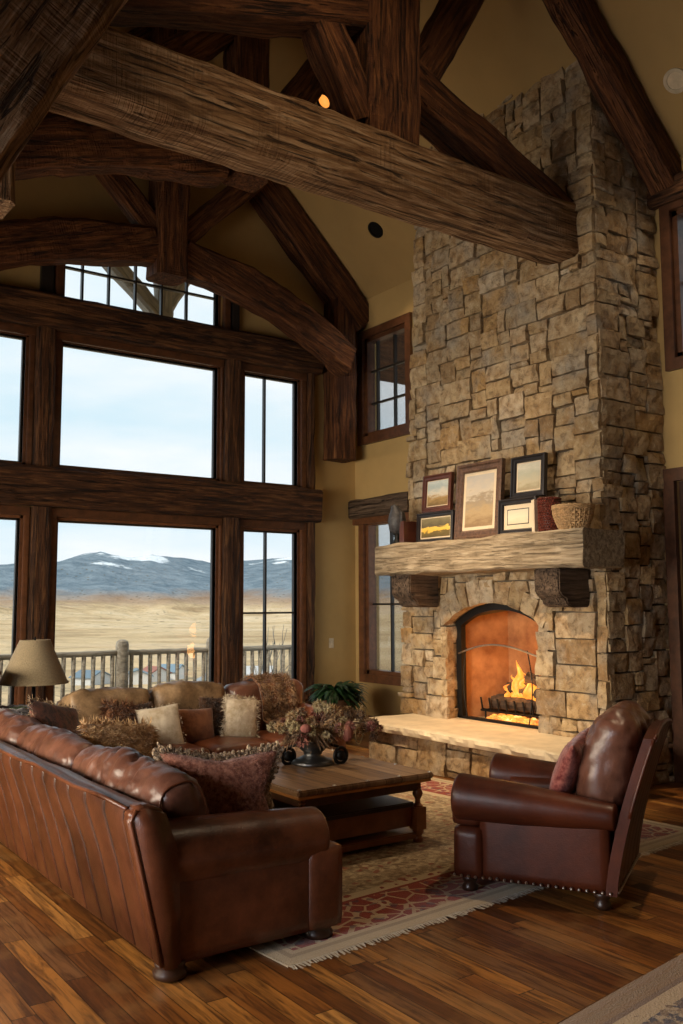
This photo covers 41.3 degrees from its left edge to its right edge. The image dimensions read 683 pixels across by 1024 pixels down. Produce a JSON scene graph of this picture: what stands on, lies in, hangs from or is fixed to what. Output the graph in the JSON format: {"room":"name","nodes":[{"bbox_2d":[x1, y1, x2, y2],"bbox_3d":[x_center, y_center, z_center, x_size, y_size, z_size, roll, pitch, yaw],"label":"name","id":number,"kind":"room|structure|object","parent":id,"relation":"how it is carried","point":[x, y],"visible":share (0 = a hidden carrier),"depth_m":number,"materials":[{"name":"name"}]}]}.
{"room":"living room","nodes":[
{"label":"living room","id":0,"kind":"room"},
{"bbox_2d":[0,175,355,706],"bbox_3d":[-3.347,-1.688,9.396,8.950,8.283,0.100,4,-7,-35],"label":"wall","id":1,"kind":"structure","parent":0,"point":[242,236],"depth_m":11.20,"materials":[{"name":"paint"}]},
{"bbox_2d":[0,514,22,704],"bbox_3d":[-3.732,0.997,8.837,1.140,1.990,0.100,4,-7,-35],"label":"window","id":2,"kind":"structure","parent":1,"relation":"in","point":[7,517],"depth_m":9.15,"materials":[{"name":"black metal"}]},
{"bbox_2d":[0,331,28,463],"bbox_3d":[-3.738,-1.189,9.060,1.140,1.375,0.100,4,-7,-35],"label":"window","id":3,"kind":"structure","parent":1,"relation":"in","point":[6,335],"depth_m":9.35,"materials":[{"name":"black metal"}]},
{"bbox_2d":[0,505,30,514],"bbox_3d":[-3.919,-0.060,8.714,1.815,0.089,0.068,4,-7,-35],"label":"trim","id":4,"kind":"structure","parent":1,"relation":"attached to","point":[4,509],"depth_m":9.12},
{"bbox_2d":[0,322,35,335],"bbox_3d":[-3.924,-1.920,8.904,1.815,0.089,0.068,4,-7,-35],"label":"trim","id":5,"kind":"structure","parent":1,"relation":"attached to","point":[4,327],"depth_m":9.29,"materials":[{"name":"wood"}]},
{"bbox_2d":[17,515,29,704],"bbox_3d":[-3.201,0.979,9.124,0.055,2.080,0.059,4,-7,-35],"label":"trim","id":6,"kind":"structure","parent":1,"relation":"attached to","point":[26,518],"depth_m":9.12,"materials":[{"name":"wood"}]},
{"bbox_2d":[25,335,35,464],"bbox_3d":[-3.207,-1.190,9.345,0.055,1.460,0.059,4,-7,-35],"label":"trim","id":7,"kind":"structure","parent":1,"relation":"attached to","point":[32,339],"depth_m":9.32,"materials":[{"name":"wood"}]},
{"bbox_2d":[24,506,51,704],"bbox_3d":[-3.070,1.194,9.141,0.219,2.504,0.159,4,-7,-35],"label":"trim","id":8,"kind":"structure","parent":1,"relation":"attached to","point":[38,602],"depth_m":9.13,"materials":[{"name":"wood"}]},
{"bbox_2d":[31,326,55,466],"bbox_3d":[-3.078,-1.185,9.381,0.214,1.471,0.152,4,-7,-35],"label":"trim","id":9,"kind":"structure","parent":1,"relation":"attached to","point":[45,347],"depth_m":9.32,"materials":[{"name":"wood"}]},
{"bbox_2d":[39,265,53,292],"bbox_3d":[-3.102,-2.623,9.557,0.130,0.725,0.079,4,-7,-35],"label":"trim","id":10,"kind":"structure","parent":1,"relation":"attached to","point":[46,272],"depth_m":9.50,"materials":[{"name":"wood"}]},
{"bbox_2d":[45,516,56,702],"bbox_3d":[-2.984,0.994,9.276,0.075,2.080,0.059,4,-7,-35],"label":"trim","id":11,"kind":"structure","parent":1,"relation":"attached to","point":[50,635],"depth_m":9.28,"materials":[{"name":"wood"}]},
{"bbox_2d":[53,339,61,466],"bbox_3d":[-2.991,-1.175,9.497,0.075,1.460,0.059,4,-7,-35],"label":"trim","id":12,"kind":"structure","parent":1,"relation":"attached to","point":[58,342],"depth_m":9.47,"materials":[{"name":"wood"}]},
{"bbox_2d":[54,265,64,295],"bbox_3d":[-2.996,-2.666,9.637,0.090,0.825,0.079,4,-7,-35],"label":"trim","id":13,"kind":"structure","parent":1,"relation":"attached to","point":[59,270],"depth_m":9.58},
{"bbox_2d":[52,517,217,702],"bbox_3d":[-2.226,1.100,9.898,1.890,1.990,0.100,4,-7,-35],"label":"window","id":14,"kind":"structure","parent":1,"relation":"in","point":[66,520],"depth_m":10.34,"materials":[{"name":"black metal"}]},
{"bbox_2d":[51,508,222,525],"bbox_3d":[-2.203,0.058,9.923,1.990,0.089,0.068,4,-7,-35],"label":"trim","id":15,"kind":"structure","parent":1,"relation":"attached to","point":[56,512],"depth_m":9.85,"materials":[{"name":"wood"}]},
{"bbox_2d":[58,342,219,480],"bbox_3d":[-2.232,-1.086,10.121,1.890,1.375,0.100,4,-7,-35],"label":"window","id":16,"kind":"structure","parent":1,"relation":"in","point":[85,348],"depth_m":10.35,"materials":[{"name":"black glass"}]},
{"bbox_2d":[56,331,223,367],"bbox_3d":[-2.208,-1.802,10.113,1.990,0.089,0.068,4,-7,-35],"label":"trim","id":17,"kind":"structure","parent":1,"relation":"attached to","point":[65,337],"depth_m":10.04,"materials":[{"name":"wood"}]},
{"bbox_2d":[64,265,220,326],"bbox_3d":[-2.239,-2.665,10.284,1.890,0.900,0.105,4,-7,-35],"label":"window","id":18,"kind":"structure","parent":1,"relation":"in","point":[108,275],"depth_m":10.26,"materials":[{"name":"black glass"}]},
{"bbox_2d":[0,463,322,522],"bbox_3d":[-2.455,-0.217,9.694,5.320,0.429,0.226,4,-7,-35],"label":"window beam","id":19,"kind":"structure","parent":1,"relation":"attached to","point":[20,484],"depth_m":9.86,"materials":[{"name":"wood"}]},
{"bbox_2d":[0,283,322,374],"bbox_3d":[-2.457,-2.046,9.883,5.327,0.383,0.226,4,-7,-35],"label":"window beam","id":20,"kind":"structure","parent":1,"relation":"attached to","point":[28,307],"depth_m":9.99,"materials":[{"name":"wood"}]},
{"bbox_2d":[217,525,221,682],"bbox_3d":[-1.401,1.103,10.392,0.025,2.080,0.059,4,-7,-35],"label":"trim","id":21,"kind":"structure","parent":1,"relation":"attached to","point":[220,526],"depth_m":10.38,"materials":[{"name":"wood"}]},
{"bbox_2d":[219,367,223,480],"bbox_3d":[-1.407,-1.066,10.613,0.025,1.460,0.059,4,-7,-35],"label":"trim","id":22,"kind":"structure","parent":1,"relation":"attached to","point":[221,368],"depth_m":10.59,"materials":[{"name":"wood"}]},
{"bbox_2d":[222,297,230,328],"bbox_3d":[-1.367,-2.529,10.781,0.080,0.775,0.079,4,-7,-35],"label":"trim","id":23,"kind":"structure","parent":1,"relation":"attached to","point":[226,304],"depth_m":10.73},
{"bbox_2d":[220,517,240,686],"bbox_3d":[-1.280,1.317,10.402,0.224,2.510,0.154,4,-7,-35],"label":"trim","id":24,"kind":"structure","parent":1,"relation":"attached to","point":[231,549],"depth_m":10.37,"materials":[{"name":"wood"}]},
{"bbox_2d":[222,359,241,482],"bbox_3d":[-1.285,-1.064,10.646,0.228,1.470,0.158,4,-7,-35],"label":"trim","id":25,"kind":"structure","parent":1,"relation":"attached to","point":[232,401],"depth_m":10.58,"materials":[{"name":"wood"}]},
{"bbox_2d":[231,302,239,329],"bbox_3d":[-1.277,-2.473,10.839,0.100,0.675,0.079,4,-7,-35],"label":"trim","id":26,"kind":"structure","parent":1,"relation":"attached to","point":[235,309],"depth_m":10.79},
{"bbox_2d":[238,526,243,681],"bbox_3d":[-1.188,1.117,10.541,0.075,2.080,0.059,4,-7,-35],"label":"trim","id":27,"kind":"structure","parent":1,"relation":"attached to","point":[240,656],"depth_m":10.53,"materials":[{"name":"wood"}]},
{"bbox_2d":[240,370,244,482],"bbox_3d":[-1.195,-1.051,10.762,0.075,1.460,0.059,4,-7,-35],"label":"trim","id":28,"kind":"structure","parent":1,"relation":"attached to","point":[243,371],"depth_m":10.75,"materials":[{"name":"wood"}]},
{"bbox_2d":[243,527,298,680],"bbox_3d":[-0.874,1.194,10.853,0.805,1.990,0.105,4,-7,-35],"label":"window","id":29,"kind":"structure","parent":1,"relation":"in","point":[295,650],"depth_m":10.99,"materials":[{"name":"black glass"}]},
{"bbox_2d":[244,372,299,486],"bbox_3d":[-0.881,-0.993,11.075,0.805,1.375,0.105,4,-7,-35],"label":"window","id":30,"kind":"structure","parent":1,"relation":"in","point":[263,378],"depth_m":11.20,"materials":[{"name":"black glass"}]},
{"bbox_2d":[240,519,306,529],"bbox_3d":[-0.829,0.152,10.890,0.955,0.089,0.068,4,-7,-35],"label":"trim","id":31,"kind":"structure","parent":1,"relation":"attached to","point":[243,522],"depth_m":10.86,"materials":[{"name":"wood"}]},
{"bbox_2d":[242,363,306,380],"bbox_3d":[-0.835,-1.708,11.080,0.955,0.089,0.068,4,-7,-35],"label":"trim","id":32,"kind":"structure","parent":1,"relation":"attached to","point":[250,368],"depth_m":11.06,"materials":[{"name":"wood"}]},
{"bbox_2d":[299,530,306,693],"bbox_3d":[-0.470,1.167,11.047,0.075,2.080,0.059,4,-7,-35],"label":"trim","id":33,"kind":"structure","parent":1,"relation":"attached to","point":[303,540],"depth_m":11.02,"materials":[{"name":"wood"}]},
{"bbox_2d":[300,380,306,487],"bbox_3d":[-0.477,-1.002,11.268,0.075,1.460,0.059,4,-7,-35],"label":"trim","id":34,"kind":"structure","parent":1,"relation":"attached to","point":[303,384],"depth_m":11.24,"materials":[{"name":"wood"}]},
{"bbox_2d":[305,522,315,704],"bbox_3d":[-0.381,1.375,11.053,0.117,2.499,0.127,4,-7,-35],"label":"trim","id":35,"kind":"structure","parent":1,"relation":"attached to","point":[310,531],"depth_m":11.03,"materials":[{"name":"wood"}]},
{"bbox_2d":[306,373,315,488],"bbox_3d":[-0.390,-1.002,11.296,0.116,1.459,0.123,4,-7,-35],"label":"trim","id":36,"kind":"structure","parent":1,"relation":"attached to","point":[310,461],"depth_m":11.25,"materials":[{"name":"wood"}]},
{"bbox_2d":[0,727,682,1023],"bbox_3d":[0.171,2.002,3.867,9.150,0.200,12.820,4,-7,-35],"label":"floor","id":37,"kind":"structure","parent":0,"point":[545,956],"depth_m":3.77,"materials":[{"name":"brown wood"}]},
{"bbox_2d":[0,704,29,715],"bbox_3d":[-2.419,1.820,6.711,0.316,0.755,0.316,4,-7,-35],"label":"basket","id":38,"kind":"object","parent":37,"relation":"on","point":[21,708],"visible":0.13,"depth_m":6.71,"materials":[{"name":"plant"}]},
{"bbox_2d":[304,680,371,719],"bbox_3d":[-0.042,2.239,10.253,0.764,0.624,0.791,4,-7,-35],"label":"potted fern","id":39,"kind":"object","parent":37,"relation":"on","point":[345,693],"visible":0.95,"depth_m":10.11,"materials":[{"name":"plant"}]},
{"bbox_2d":[247,777,682,969],"bbox_3d":[0.091,2.116,6.037,3.428,0.010,3.210,5,-8,-40],"label":"rug","id":40,"kind":"object","parent":37,"relation":"on","point":[389,889],"visible":0.23,"depth_m":4.77,"materials":[{"name":"fabric"}]},
{"bbox_2d":[0,709,341,982],"bbox_3d":[-1.383,1.629,5.196,1.050,0.819,3.416,4,-7,-35],"label":"leather sofa","id":41,"kind":"object","parent":40,"relation":"on","point":[130,836],"visible":1,"depth_m":3.93,"materials":[{"name":"brown leather"}]},
{"bbox_2d":[0,709,41,747],"bbox_3d":[-2.140,1.556,5.936,0.367,0.505,0.829,4,-7,-35],"label":"cushion","id":42,"kind":"object","parent":41,"relation":"on","point":[12,723],"depth_m":5.71,"materials":[{"name":"leather"}]},
{"bbox_2d":[25,694,82,736],"bbox_3d":[-1.901,1.499,6.064,0.341,0.674,0.714,-2,-6,19],"label":"throw cushion","id":43,"kind":"object","parent":41,"relation":"on","point":[65,717],"visible":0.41,"depth_m":6.02,"materials":[{"name":"fabric"}]},
{"bbox_2d":[16,724,93,770],"bbox_3d":[-1.607,1.479,5.203,0.368,0.482,0.963,4,-7,-35],"label":"cushion","id":44,"kind":"object","parent":41,"relation":"on","point":[54,745],"depth_m":5.01,"materials":[{"name":"leather"}]},
{"bbox_2d":[75,714,160,757],"bbox_3d":[-1.273,1.447,5.285,0.434,0.682,0.717,-5,-7,37],"label":"throw cushion","id":45,"kind":"object","parent":41,"relation":"on","point":[142,737],"visible":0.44,"depth_m":5.29,"materials":[{"name":"beige fur"}]},
{"bbox_2d":[71,745,205,817],"bbox_3d":[-0.985,1.382,4.328,0.367,0.504,1.177,4,-7,-35],"label":"cushion","id":46,"kind":"object","parent":41,"relation":"on","point":[130,773],"depth_m":4.01,"materials":[{"name":"leather"}]},
{"bbox_2d":[151,740,284,813],"bbox_3d":[-0.577,1.316,4.256,0.677,0.543,0.354,2,-6,-17],"label":"throw cushion","id":47,"kind":"object","parent":41,"relation":"on","point":[241,780],"visible":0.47,"depth_m":4.22,"materials":[{"name":"fabric"}]},
{"bbox_2d":[55,679,348,753],"bbox_3d":[-1.081,1.814,7.334,2.217,0.884,1.029,4,-7,-35],"label":"sofa","id":48,"kind":"object","parent":40,"relation":"on","point":[187,693],"visible":0.2,"depth_m":7.29,"materials":[{"name":"brown leather"}]},
{"bbox_2d":[61,687,149,729],"bbox_3d":[-1.843,1.642,7.121,0.708,0.537,0.361,4,-7,-35],"label":"cushion","id":49,"kind":"object","parent":48,"relation":"on","point":[87,700],"depth_m":6.99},
{"bbox_2d":[94,697,150,723],"bbox_3d":[-1.639,1.641,6.917,0.623,0.626,0.400,5,-8,-42],"label":"throw cushion","id":50,"kind":"object","parent":48,"relation":"on","point":[112,709],"visible":0.21,"depth_m":6.86,"materials":[{"name":"fur"}]},
{"bbox_2d":[131,701,155,708],"bbox_3d":[-1.569,1.645,6.983,0.396,0.455,0.329,3,-7,-27],"label":"throw cushion","id":51,"kind":"object","parent":48,"relation":"on","point":[150,704],"visible":0.19,"depth_m":7.04,"materials":[{"name":"brown fur"}]},
{"bbox_2d":[135,702,185,744],"bbox_3d":[-1.384,1.650,6.922,0.432,0.451,0.264,2,-6,-24],"label":"throw cushion","id":52,"kind":"object","parent":48,"relation":"on","point":[166,719],"visible":0.62,"depth_m":6.90,"materials":[{"name":"fabric"}]},
{"bbox_2d":[158,742,209,753],"bbox_3d":[-1.377,1.861,6.894,0.563,0.202,0.664,4,-7,-35],"label":"seat cushion","id":53,"kind":"object","parent":48,"relation":"on","point":[192,746],"depth_m":6.82,"materials":[{"name":"brown leather"}]},
{"bbox_2d":[148,680,224,708],"bbox_3d":[-1.281,1.672,7.511,0.698,0.564,0.346,4,-7,-35],"label":"cushion","id":54,"kind":"object","parent":48,"relation":"on","point":[187,693],"depth_m":7.39,"materials":[{"name":"fabric"}]},
{"bbox_2d":[178,706,216,742],"bbox_3d":[-1.166,1.699,7.195,0.396,0.367,0.229,4,-7,-33],"label":"throw cushion","id":55,"kind":"object","parent":48,"relation":"on","point":[197,723],"visible":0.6,"depth_m":7.15,"materials":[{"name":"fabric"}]},
{"bbox_2d":[197,696,224,735],"bbox_3d":[-1.016,1.682,7.399,0.392,0.442,0.317,3,-7,-32],"label":"throw cushion","id":56,"kind":"object","parent":48,"relation":"on","point":[215,703],"visible":0.49,"depth_m":7.36,"materials":[{"name":"brown fur"}]},
{"bbox_2d":[191,735,271,753],"bbox_3d":[-0.918,1.893,7.220,0.564,0.205,0.659,4,-7,-35],"label":"seat cushion","id":57,"kind":"object","parent":48,"relation":"on","point":[218,744],"depth_m":7.03,"materials":[{"name":"brown leather"}]},
{"bbox_2d":[218,692,260,737],"bbox_3d":[-0.817,1.681,7.370,0.440,0.527,0.314,3,-6,-25],"label":"throw cushion","id":58,"kind":"object","parent":48,"relation":"on","point":[240,714],"visible":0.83,"depth_m":7.33,"materials":[{"name":"fabric"}]},
{"bbox_2d":[224,679,303,730],"bbox_3d":[-0.676,1.729,7.920,0.792,0.533,0.348,4,-7,-35],"label":"sofa back","id":59,"kind":"object","parent":48,"relation":"on","point":[245,688],"depth_m":7.75,"materials":[{"name":"leather"}]},
{"bbox_2d":[256,730,294,746],"bbox_3d":[-0.455,1.926,7.544,0.560,0.202,0.665,4,-7,-35],"label":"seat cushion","id":60,"kind":"object","parent":48,"relation":"on","point":[272,737],"depth_m":7.37,"materials":[{"name":"brown leather"}]},
{"bbox_2d":[240,671,337,748],"bbox_3d":[-0.474,1.752,7.757,0.474,0.750,1.227,4,-7,-35],"label":"fur throw","id":61,"kind":"object","parent":48,"relation":"on","point":[279,697],"visible":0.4,"depth_m":7.86,"materials":[{"name":"fur"}]},
{"bbox_2d":[211,746,432,852],"bbox_3d":[-0.251,1.896,6.016,1.020,0.448,1.460,4,-7,-35],"label":"coffee table","id":62,"kind":"object","parent":40,"relation":"on","point":[358,808],"visible":0.51,"depth_m":5.58,"materials":[{"name":"brown wood"}]},
{"bbox_2d":[266,698,383,767],"bbox_3d":[-0.101,1.484,6.166,0.807,0.430,0.652,4,-7,-35],"label":"dried flower arrangement","id":63,"kind":"object","parent":62,"relation":"on","point":[308,734],"visible":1,"depth_m":6.02,"materials":[{"name":"brown plant"}]},
{"bbox_2d":[451,700,672,910],"bbox_3d":[1.204,1.514,4.936,1.093,0.981,0.948,-3,-6,25],"label":"leather armchair","id":64,"kind":"object","parent":40,"relation":"on","point":[511,827],"visible":0.98,"depth_m":4.59,"materials":[{"name":"brown leather"}]},
{"bbox_2d":[549,727,589,793],"bbox_3d":[1.218,1.374,4.833,0.303,0.483,0.453,-3,-7,28],"label":"throw cushion","id":65,"kind":"object","parent":64,"relation":"on","point":[564,777],"visible":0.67,"depth_m":4.67,"materials":[{"name":"fabric"}]},
{"bbox_2d":[576,700,649,812],"bbox_3d":[1.454,1.317,4.839,0.345,0.611,0.604,-3,-6,25],"label":"cushion","id":66,"kind":"object","parent":64,"relation":"on","point":[613,742],"depth_m":4.59,"materials":[{"name":"leather"}]},
{"bbox_2d":[353,60,673,784],"bbox_3d":[1.480,-0.815,8.515,1.587,6.339,2.942,4,-7,-35],"label":"stone fireplace","id":67,"kind":"object","parent":37,"relation":"on","point":[513,356],"depth_m":7.94,"materials":[{"name":"stone"}]},
{"bbox_2d":[388,504,405,543],"bbox_3d":[0.557,0.128,9.103,0.190,0.410,0.231,4,-7,-35],"label":"bird sculpture","id":68,"kind":"object","parent":67,"relation":"on","point":[396,515],"visible":0.84,"depth_m":9.05,"materials":[{"name":"black metal"}]},
{"bbox_2d":[399,521,416,542],"bbox_3d":[0.672,0.212,9.040,0.185,0.230,0.070,4,-7,-35],"label":"book","id":69,"kind":"object","parent":67,"relation":"on","point":[407,529],"visible":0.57,"depth_m":9.00,"materials":[{"name":"brown leather"}]},
{"bbox_2d":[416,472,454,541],"bbox_3d":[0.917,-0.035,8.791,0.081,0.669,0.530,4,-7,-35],"label":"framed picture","id":70,"kind":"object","parent":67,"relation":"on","point":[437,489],"depth_m":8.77,"materials":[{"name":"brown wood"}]},
{"bbox_2d":[421,516,449,537],"bbox_3d":[0.909,0.149,8.766,0.001,0.183,0.416,7,-9,-35],"label":"painting","id":71,"kind":"object","parent":70,"relation":"attached to","point":[434,527],"depth_m":8.76},
{"bbox_2d":[427,479,447,506],"bbox_3d":[0.933,-0.184,8.799,0.002,0.241,0.294,9,-10,-35],"label":"painting","id":72,"kind":"object","parent":70,"relation":"attached to","point":[437,490],"depth_m":8.80},
{"bbox_2d":[454,458,505,538],"bbox_3d":[1.262,-0.106,8.317,0.112,0.714,0.590,4,-7,-35],"label":"framed picture","id":73,"kind":"object","parent":67,"relation":"on","point":[480,486],"visible":0.88,"depth_m":8.32,"materials":[{"name":"brown wood"}]},
{"bbox_2d":[464,473,493,527],"bbox_3d":[1.265,-0.106,8.319,0.002,0.482,0.360,10,-11,-34],"label":"painting","id":74,"kind":"object","parent":73,"relation":"attached to","point":[478,487],"depth_m":8.32},
{"bbox_2d":[487,713,538,724],"bbox_3d":[1.690,1.939,8.429,0.270,0.066,0.789,4,-7,-35],"label":"embers","id":75,"kind":"object","parent":67,"relation":"on","point":[511,718],"visible":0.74,"depth_m":8.47,"materials":[{"name":"orange"}]},
{"bbox_2d":[490,695,536,712],"bbox_3d":[1.720,1.804,8.451,0.140,0.145,0.850,4,-7,-35],"label":"log","id":76,"kind":"object","parent":67,"relation":"on","point":[518,701],"visible":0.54,"depth_m":8.54,"materials":[{"name":"wood"}]},
{"bbox_2d":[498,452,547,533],"bbox_3d":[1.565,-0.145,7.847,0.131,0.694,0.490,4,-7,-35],"label":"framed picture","id":77,"kind":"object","parent":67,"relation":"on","point":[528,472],"depth_m":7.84},
{"bbox_2d":[508,508,527,523],"bbox_3d":[1.525,0.039,7.830,0.001,0.122,0.240,8,-9,-35],"label":"painting","id":78,"kind":"object","parent":77,"relation":"attached to","point":[515,515],"depth_m":7.83},
{"bbox_2d":[517,461,539,490],"bbox_3d":[1.620,-0.309,7.841,0.002,0.234,0.256,9,-10,-35],"label":"painting","id":79,"kind":"object","parent":77,"relation":"attached to","point":[528,473],"depth_m":7.84},
{"bbox_2d":[531,499,538,531],"bbox_3d":[1.644,0.036,7.534,0.150,0.270,0.031,4,-7,-35],"label":"booklet","id":80,"kind":"object","parent":67,"relation":"on","point":[534,503],"visible":0.43,"depth_m":7.49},
{"bbox_2d":[537,496,561,531],"bbox_3d":[1.717,0.022,7.476,0.198,0.286,0.200,4,-7,-35],"label":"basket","id":81,"kind":"object","parent":67,"relation":"on","point":[546,522],"visible":0.68,"depth_m":7.40,"materials":[{"name":"red wicker"}]},
{"bbox_2d":[551,503,594,529],"bbox_3d":[1.866,0.044,7.296,0.344,0.205,0.344,4,-7,-35],"label":"woven basket","id":82,"kind":"object","parent":67,"relation":"on","point":[569,515],"visible":0.96,"depth_m":7.17,"materials":[{"name":"wicker"}]},
{"bbox_3d":[1.805,1.805,8.559,0.150,0.149,0.891,4,-7,-35],"label":"log","id":83,"kind":"object","parent":67,"relation":"on","visible":0},
{"bbox_2d":[503,661,538,700],"bbox_3d":[1.769,1.534,8.495,0.304,0.582,0.758,4,-7,-35],"label":"flames","id":84,"kind":"object","parent":83,"relation":"on","point":[518,681],"visible":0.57,"depth_m":8.57,"materials":[{"name":"orange"}]},
{"bbox_2d":[557,953,682,1023],"bbox_3d":[2.046,1.794,2.928,3.200,0.010,2.200,5,-8,-43],"label":"runner rug","id":85,"kind":"object","parent":37,"relation":"on","point":[655,997],"visible":1,"depth_m":3.39,"materials":[{"name":"fabric"}]},
{"bbox_3d":[-2.499,1.938,7.134,0.580,0.596,0.580,4,-7,-35],"label":"side table","id":86,"kind":"object","parent":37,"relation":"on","visible":0},
{"bbox_2d":[0,637,68,699],"bbox_3d":[-2.441,1.317,7.191,0.540,0.651,0.540,4,-7,-35],"label":"table lamp","id":87,"kind":"object","parent":86,"relation":"on","point":[34,662],"visible":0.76,"depth_m":7.05,"materials":[{"name":"beige fabric"}]},
{"bbox_2d":[109,0,682,299],"bbox_3d":[-0.045,-3.418,4.677,9.220,6.117,13.470,4,-7,-35],"label":"ceiling","id":88,"kind":"structure","parent":0,"point":[509,46],"depth_m":8.34,"materials":[{"name":"paint"}]},
{"bbox_2d":[0,0,127,182],"bbox_3d":[-1.296,-1.992,3.780,1.660,2.565,0.362,4,-7,-35],"label":"ceiling beam","id":89,"kind":"structure","parent":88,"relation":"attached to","point":[44,44],"depth_m":3.61,"materials":[{"name":"wood"}]},
{"bbox_2d":[102,266,189,316],"bbox_3d":[-2.357,-2.761,11.053,1.490,1.658,0.221,4,-7,-35],"label":"bracket","id":90,"kind":"object","parent":88,"relation":"attached to","point":[146,301],"visible":0.35,"depth_m":10.95,"materials":[{"name":"wood"}]},
{"bbox_2d":[15,30,323,192],"bbox_3d":[-1.700,-3.977,8.068,4.199,3.554,0.378,4,-7,-35],"label":"ceiling beam","id":91,"kind":"structure","parent":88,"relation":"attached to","point":[61,146],"depth_m":7.96,"materials":[{"name":"wood"}]},
{"bbox_2d":[0,27,368,462],"bbox_3d":[-2.020,-3.178,10.042,6.085,4.779,0.639,4,-7,-35],"label":"roof truss","id":92,"kind":"object","parent":88,"relation":"attached to","point":[161,237],"visible":0.74,"depth_m":10.27,"materials":[{"name":"wood"}]},
{"bbox_2d":[317,92,330,108],"bbox_3d":[-0.189,-4.471,9.864,0.158,0.154,0.210,4,-7,-35],"label":"recessed light","id":93,"kind":"object","parent":88,"relation":"in","point":[323,102],"visible":0.45,"depth_m":9.87,"materials":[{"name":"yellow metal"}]},
{"bbox_2d":[0,0,681,265],"bbox_3d":[0.395,-3.764,6.711,5.943,4.411,0.851,4,-7,-35],"label":"roof truss","id":94,"kind":"object","parent":88,"relation":"attached to","point":[380,77],"visible":0.94,"depth_m":6.61,"materials":[{"name":"wood"}]},
{"bbox_2d":[368,222,382,237],"bbox_3d":[0.402,-3.348,10.758,0.158,0.154,0.210,4,-7,-35],"label":"recessed light","id":95,"kind":"object","parent":88,"relation":"in","point":[374,228],"visible":1,"depth_m":10.76,"materials":[{"name":"black metal"}]},
{"bbox_2d":[663,68,682,93],"bbox_3d":[2.787,-3.594,7.554,0.158,0.154,0.210,4,-7,-35],"label":"recessed light","id":96,"kind":"object","parent":88,"relation":"in","point":[673,78],"visible":1,"depth_m":7.56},
{"bbox_2d":[355,155,682,774],"bbox_3d":[3.830,-0.575,6.707,0.200,5.480,12.370,4,-7,-35],"label":"wall","id":97,"kind":"structure","parent":0,"point":[380,467],"depth_m":11.04,"materials":[{"name":"paint"}]},
{"bbox_2d":[348,491,408,519],"bbox_3d":[0.473,-0.072,11.146,0.119,0.255,1.184,4,-7,-35],"label":"trim","id":98,"kind":"structure","parent":97,"relation":"attached to","point":[379,505],"depth_m":11.12,"materials":[{"name":"wood"}]},
{"bbox_2d":[352,512,408,525],"bbox_3d":[0.492,0.087,11.136,0.078,0.080,1.130,4,-7,-35],"label":"trim","id":99,"kind":"structure","parent":97,"relation":"attached to","point":[377,519],"depth_m":11.24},
{"bbox_2d":[358,519,409,686],"bbox_3d":[0.585,1.033,11.049,0.165,2.100,1.040,4,-7,-35],"label":"window","id":100,"kind":"structure","parent":97,"relation":"in","point":[380,644],"depth_m":11.27,"materials":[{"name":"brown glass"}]},
{"bbox_2d":[357,312,412,445],"bbox_3d":[0.583,-1.624,11.311,0.165,1.480,1.060,4,-7,-35],"label":"window","id":101,"kind":"structure","parent":97,"relation":"in","point":[385,349],"depth_m":11.40,"materials":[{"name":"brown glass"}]},
{"bbox_2d":[646,171,682,210],"bbox_3d":[3.519,-2.926,7.097,0.135,0.236,2.581,4,-7,-35],"label":"trim","id":102,"kind":"structure","parent":97,"relation":"attached to","point":[673,193],"depth_m":7.93,"materials":[{"name":"wood"}]},
{"bbox_2d":[659,199,682,371],"bbox_3d":[3.240,-2.037,7.579,0.165,1.530,1.180,4,-7,-35],"label":"window","id":103,"kind":"structure","parent":97,"relation":"in","point":[671,242],"depth_m":7.95,"materials":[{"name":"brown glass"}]},
{"bbox_2d":[663,467,682,783],"bbox_3d":[3.223,0.902,7.277,0.130,2.660,1.285,4,-7,-35],"label":"door","id":104,"kind":"structure","parent":97,"relation":"in","point":[671,476],"depth_m":7.73,"materials":[{"name":"brown wood"}]},
{"bbox_3d":[-2.945,2.705,10.876,20.000,0.080,2.280,4,-7,-35],"label":"floor","id":105,"kind":"structure","parent":0,"visible":0},
{"bbox_2d":[0,638,291,705],"bbox_3d":[-3.415,2.183,11.507,9.280,1.090,0.180,4,-7,-35],"label":"log railing","id":106,"kind":"object","parent":105,"relation":"on","point":[123,658],"visible":0.3,"depth_m":12.02,"materials":[{"name":"wood"}]},
{"label":"outside","id":107,"kind":"structure","parent":0,"visible":0},
{"bbox_2d":[0,551,291,705],"bbox_3d":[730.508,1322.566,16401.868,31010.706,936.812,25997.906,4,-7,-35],"label":"landscape","id":108,"kind":"structure","parent":107,"point":[103,599],"depth_m":7471.90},
{"bbox_2d":[69,670,109,684],"bbox_3d":[-63.008,41.598,227.900,6.800,3.700,8.800,-3,-6,23],"label":"building","id":109,"kind":"structure","parent":108,"relation":"on","point":[88,672],"depth_m":225.52,"materials":[{"name":"paint"}]},
{"bbox_2d":[128,668,153,684],"bbox_3d":[-51.139,41.096,226.357,7.800,3.900,6.800,1,-6,-15],"label":"building","id":110,"kind":"structure","parent":108,"relation":"on","point":[135,670],"depth_m":223.60,"materials":[{"name":"paint"}]},
{"bbox_2d":[143,666,172,681],"bbox_3d":[-49.221,42.621,238.492,6.800,4.100,6.800,5,-8,-41],"label":"building","id":111,"kind":"structure","parent":108,"relation":"on","point":[154,668],"depth_m":236.58,"materials":[{"name":"paint"}]},
{"bbox_2d":[161,664,188,679],"bbox_3d":[-46.760,43.812,248.340,6.800,4.300,9.800,-1,-6,10],"label":"building","id":112,"kind":"structure","parent":108,"relation":"on","point":[172,666],"depth_m":246.87,"materials":[{"name":"paint"}]},
{"bbox_2d":[250,626,288,674],"bbox_3d":[-1.280,4.525,14.621,1.928,5.373,2.059,4,-7,-35],"label":"bare shrub","id":113,"kind":"object","parent":108,"relation":"on","point":[255,669],"visible":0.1,"depth_m":15.26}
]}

